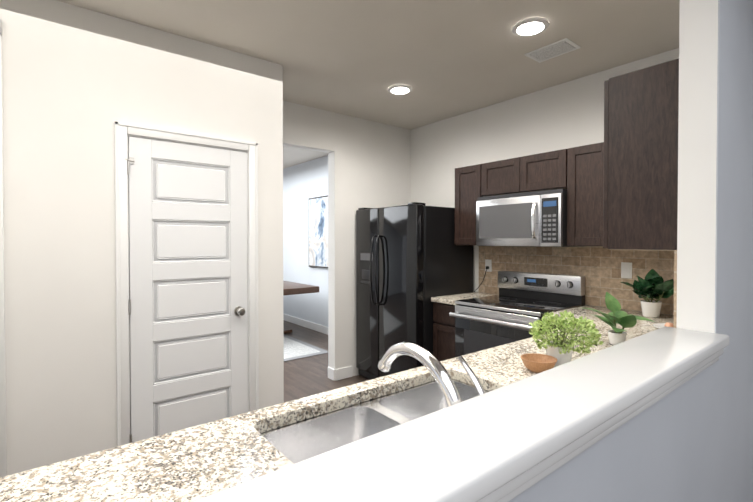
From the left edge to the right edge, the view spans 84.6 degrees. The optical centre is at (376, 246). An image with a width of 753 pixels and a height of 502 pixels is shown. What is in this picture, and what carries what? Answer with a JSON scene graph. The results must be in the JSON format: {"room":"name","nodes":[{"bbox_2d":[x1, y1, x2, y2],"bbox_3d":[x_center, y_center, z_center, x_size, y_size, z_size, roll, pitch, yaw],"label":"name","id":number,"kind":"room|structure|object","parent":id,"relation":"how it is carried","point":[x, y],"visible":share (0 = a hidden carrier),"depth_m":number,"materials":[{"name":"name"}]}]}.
{"room":"kitchen","nodes":[
{"label":"kitchen","id":0,"kind":"room"},
{"bbox_2d":[0,0,283,475],"bbox_3d":[-2.703,0.039,1.516,5.060,2.695,0.120,-1,1,-39],"label":"wall","id":1,"kind":"structure","parent":0,"point":[77,82],"depth_m":2.28,"materials":[{"name":"paint"}]},
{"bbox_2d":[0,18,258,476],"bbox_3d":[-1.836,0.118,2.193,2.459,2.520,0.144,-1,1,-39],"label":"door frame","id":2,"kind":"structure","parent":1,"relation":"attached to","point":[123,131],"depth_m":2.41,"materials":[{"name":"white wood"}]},
{"bbox_2d":[125,136,247,442],"bbox_3d":[-1.172,0.358,2.634,0.733,2.013,0.103,-1,1,-39],"label":"pantry door","id":3,"kind":"structure","parent":1,"relation":"in","point":[188,306],"depth_m":2.63,"materials":[{"name":"white wood"}]},
{"bbox_2d":[283,320,370,401],"bbox_3d":[-1.623,1.413,1.832,7.120,0.060,12.200,-1,1,-39],"label":"floor","id":4,"kind":"structure","parent":0,"point":[306,377],"depth_m":4.40,"materials":[{"name":"brown wood"}]},
{"bbox_2d":[283,334,327,361],"bbox_3d":[-2.155,1.330,5.435,2.180,0.010,2.300,-1,1,-39],"label":"dining rug","id":5,"kind":"object","parent":4,"relation":"on","point":[294,348],"visible":0.11,"depth_m":5.33,"materials":[{"name":"white fabric"}]},
{"bbox_2d":[283,281,318,333],"bbox_3d":[-1.762,0.936,6.293,0.970,0.754,1.840,-1,1,-39],"label":"dining table","id":6,"kind":"object","parent":5,"relation":"on","point":[291,288],"visible":0.1,"depth_m":5.80,"materials":[{"name":"brown wood"}]},
{"bbox_2d":[356,202,472,379],"bbox_3d":[0.339,0.478,4.154,0.852,1.748,0.905,-1,1,-39],"label":"fridge","id":7,"kind":"object","parent":4,"relation":"on","point":[412,258],"visible":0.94,"depth_m":3.83,"materials":[{"name":"black metal"}]},
{"bbox_2d":[433,302,454,360],"bbox_3d":[0.834,0.923,3.760,0.617,0.868,0.296,-1,1,-39],"label":"base cabinet","id":8,"kind":"object","parent":4,"relation":"on","point":[443,335],"visible":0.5,"depth_m":3.59,"materials":[{"name":"brown wood"}]},
{"bbox_2d":[431,292,498,304],"bbox_3d":[0.825,0.467,3.747,0.642,0.038,0.297,-1,1,-39],"label":"countertop","id":9,"kind":"structure","parent":8,"relation":"on","point":[449,299],"depth_m":3.65,"materials":[{"name":"stone"}]},
{"bbox_2d":[449,271,584,356],"bbox_3d":[1.107,0.796,3.296,0.734,1.135,0.756,-1,1,-39],"label":"stove","id":10,"kind":"object","parent":4,"relation":"on","point":[515,307],"visible":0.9,"depth_m":3.25,"materials":[{"name":"silver metal"}]},
{"bbox_3d":[-0.135,0.960,0.982,5.596,0.868,0.617,-1,1,-39],"label":"base cabinet","id":11,"kind":"object","parent":4,"relation":"on","visible":0},
{"bbox_2d":[0,305,673,501],"bbox_3d":[-0.242,0.501,1.111,5.597,0.038,0.964,-1,1,-39],"label":"countertop","id":12,"kind":"structure","parent":11,"relation":"on","point":[193,463],"depth_m":0.98,"materials":[{"name":"stone"}]},
{"bbox_2d":[261,379,488,463],"bbox_3d":[0.092,0.618,1.225,0.850,0.196,0.438,-1,1,-39],"label":"sink","id":13,"kind":"object","parent":12,"relation":"in","point":[297,442],"visible":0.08,"depth_m":1.31,"materials":[{"name":"silver metal"}]},
{"bbox_2d":[378,342,484,406],"bbox_3d":[0.151,0.361,1.049,0.171,0.242,0.304,-1,1,-39],"label":"faucet","id":14,"kind":"object","parent":12,"relation":"on","point":[431,363],"visible":0.6,"depth_m":0.99,"materials":[{"name":"silver metal"}]},
{"bbox_2d":[521,353,556,372],"bbox_3d":[0.620,0.450,1.580,0.132,0.050,0.132,-1,1,-39],"label":"bowl","id":15,"kind":"object","parent":12,"relation":"on","point":[536,363],"visible":0.88,"depth_m":1.56,"materials":[{"name":"brown wood"}]},
{"bbox_2d":[529,310,602,366],"bbox_3d":[0.749,0.366,1.649,0.259,0.216,0.279,-1,1,-39],"label":"herb plant","id":16,"kind":"object","parent":12,"relation":"on","point":[561,350],"visible":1,"depth_m":1.61,"materials":[{"name":"green plant"}]},
{"bbox_2d":[583,292,654,344],"bbox_3d":[1.154,0.350,1.984,0.323,0.240,0.300,-1,1,-39],"label":"rubber plant","id":17,"kind":"object","parent":12,"relation":"on","point":[623,319],"visible":0.88,"depth_m":1.98,"materials":[{"name":"green plant"}]},
{"bbox_2d":[621,269,673,317],"bbox_3d":[1.811,0.304,2.737,0.292,0.311,0.305,-1,1,-39],"label":"rubber plant","id":18,"kind":"object","parent":12,"relation":"on","point":[652,285],"visible":1,"depth_m":2.68,"materials":[{"name":"green plant"}]},
{"bbox_2d":[653,322,672,327],"bbox_3d":[1.671,0.447,2.322,0.200,0.037,0.200,-1,1,-39],"label":"decorative plate","id":19,"kind":"object","parent":12,"relation":"on","point":[661,325],"visible":0.21,"depth_m":2.35,"materials":[{"name":"white ceramic"}]},
{"bbox_2d":[283,101,410,375],"bbox_3d":[-0.403,0.004,4.246,1.940,2.695,0.124,-1,1,-39],"label":"wall","id":20,"kind":"structure","parent":0,"point":[369,163],"depth_m":4.25,"materials":[{"name":"paint"}]},
{"bbox_2d":[328,366,352,378],"bbox_3d":[-0.113,1.289,4.577,1.014,0.115,0.022,-1,1,-39],"label":"baseboard","id":21,"kind":"structure","parent":20,"relation":"attached to","point":[339,373],"depth_m":4.21,"materials":[{"name":"white"}]},
{"bbox_2d":[57,0,679,168],"bbox_3d":[-1.623,-1.352,1.796,7.120,0.080,12.200,-1,1,-39],"label":"ceiling","id":22,"kind":"structure","parent":0,"point":[445,59],"depth_m":2.68,"materials":[{"name":"paint"}]},
{"bbox_2d":[388,85,411,94],"bbox_3d":[0.199,-1.326,3.504,0.210,0.016,0.210,-1,1,-39],"label":"recessed light","id":23,"kind":"object","parent":22,"relation":"in","point":[399,89],"visible":1,"depth_m":3.47,"materials":[{"name":"white plastic"}]},
{"bbox_2d":[512,17,548,36],"bbox_3d":[0.924,-1.313,2.483,0.210,0.016,0.210,-1,1,-39],"label":"recessed light","id":24,"kind":"object","parent":22,"relation":"in","point":[530,26],"visible":1,"depth_m":2.46,"materials":[{"name":"white plastic"}]},
{"bbox_2d":[524,38,580,62],"bbox_3d":[1.187,-1.319,2.795,0.200,0.010,0.300,-1,1,-39],"label":"ceiling vent","id":25,"kind":"object","parent":22,"relation":"in","point":[555,49],"visible":1,"depth_m":2.77,"materials":[{"name":"white metal"}]},
{"bbox_2d":[283,48,678,326],"bbox_3d":[1.114,0.007,3.995,0.120,2.695,12.200,-1,1,-39],"label":"wall","id":26,"kind":"structure","parent":0,"point":[568,114],"depth_m":4.15,"materials":[{"name":"paint"}]},
{"bbox_2d":[283,313,327,334],"bbox_3d":[-1.215,1.260,6.825,0.018,0.115,4.896,-1,1,-39],"label":"baseboard","id":27,"kind":"structure","parent":26,"relation":"attached to","point":[317,327],"depth_m":6.72,"materials":[{"name":"white"}]},
{"bbox_2d":[309,195,327,267],"bbox_3d":[-0.822,-0.221,6.298,0.030,1.090,0.820,-1,1,-39],"label":"framed art","id":28,"kind":"object","parent":26,"relation":"attached to","point":[318,232],"visible":0.58,"depth_m":6.36,"materials":[{"name":"grey"}]},
{"bbox_2d":[455,164,482,244],"bbox_3d":[0.946,-0.371,3.833,0.334,0.715,0.297,-1,1,-39],"label":"upper cabinet","id":29,"kind":"object","parent":26,"relation":"attached to","point":[467,186],"visible":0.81,"depth_m":3.74,"materials":[{"name":"brown wood"}]},
{"bbox_2d":[481,149,566,196],"bbox_3d":[1.278,-0.580,3.414,0.334,0.287,0.758,-1,1,-39],"label":"upper cabinet","id":30,"kind":"object","parent":26,"relation":"attached to","point":[539,172],"visible":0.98,"depth_m":3.27,"materials":[{"name":"brown wood"}]},
{"bbox_2d":[476,189,585,246],"bbox_3d":[1.229,-0.214,3.380,0.456,0.422,0.756,-1,1,-39],"label":"microwave","id":31,"kind":"object","parent":30,"relation":"attached to","point":[533,219],"visible":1,"depth_m":3.21,"materials":[{"name":"silver metal"}]},
{"bbox_2d":[479,246,666,313],"bbox_3d":[1.624,0.223,3.253,0.010,0.461,2.000,-1,1,-39],"label":"backsplash","id":32,"kind":"structure","parent":26,"relation":"attached to","point":[599,268],"depth_m":3.21,"materials":[{"name":"tile"}]},
{"bbox_2d":[474,259,491,291],"bbox_3d":[1.015,0.283,3.974,0.042,0.323,0.188,-1,1,-39],"label":"electrical outlet plate","id":33,"kind":"object","parent":32,"relation":"attached to","point":[488,265],"visible":0.96,"depth_m":3.93,"materials":[{"name":"white plastic"}]},
{"bbox_2d":[621,262,631,278],"bbox_3d":[1.812,0.172,2.998,0.008,0.116,0.072,-1,1,-39],"label":"electrical outlet plate","id":34,"kind":"object","parent":32,"relation":"attached to","point":[626,269],"visible":1,"depth_m":3.00,"materials":[{"name":"white plastic"}]},
{"bbox_2d":[567,142,603,246],"bbox_3d":[1.716,-0.358,2.866,0.334,0.715,0.642,-1,1,-39],"label":"upper cabinet","id":35,"kind":"object","parent":26,"relation":"attached to","point":[585,174],"visible":0.4,"depth_m":2.92,"materials":[{"name":"brown wood"}]},
{"bbox_2d":[509,0,752,501],"bbox_3d":[-0.402,0.056,0.280,7.120,2.695,0.122,-1,1,-39],"label":"wall","id":36,"kind":"structure","parent":0,"point":[690,440],"depth_m":1.55,"materials":[{"name":"paint"}]},
{"bbox_2d":[192,326,728,501],"bbox_3d":[0.415,0.375,0.935,2.030,0.100,0.202,-1,1,-39],"label":"sill","id":37,"kind":"structure","parent":36,"relation":"attached to","point":[508,442],"depth_m":0.73,"materials":[{"name":"white paint"}]},
{"bbox_2d":[603,58,678,250],"bbox_3d":[1.502,-0.369,2.058,1.000,0.762,0.291,-1,1,-39],"label":"upper cabinet","id":38,"kind":"object","parent":36,"relation":"attached to","point":[640,187],"visible":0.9,"depth_m":1.74,"materials":[{"name":"brown wood"}]},
{"bbox_2d":[667,250,676,327],"bbox_3d":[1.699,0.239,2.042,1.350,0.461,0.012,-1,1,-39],"label":"backsplash","id":39,"kind":"structure","parent":36,"relation":"attached to","point":[671,255],"depth_m":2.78,"materials":[{"name":"tile"}]}
]}

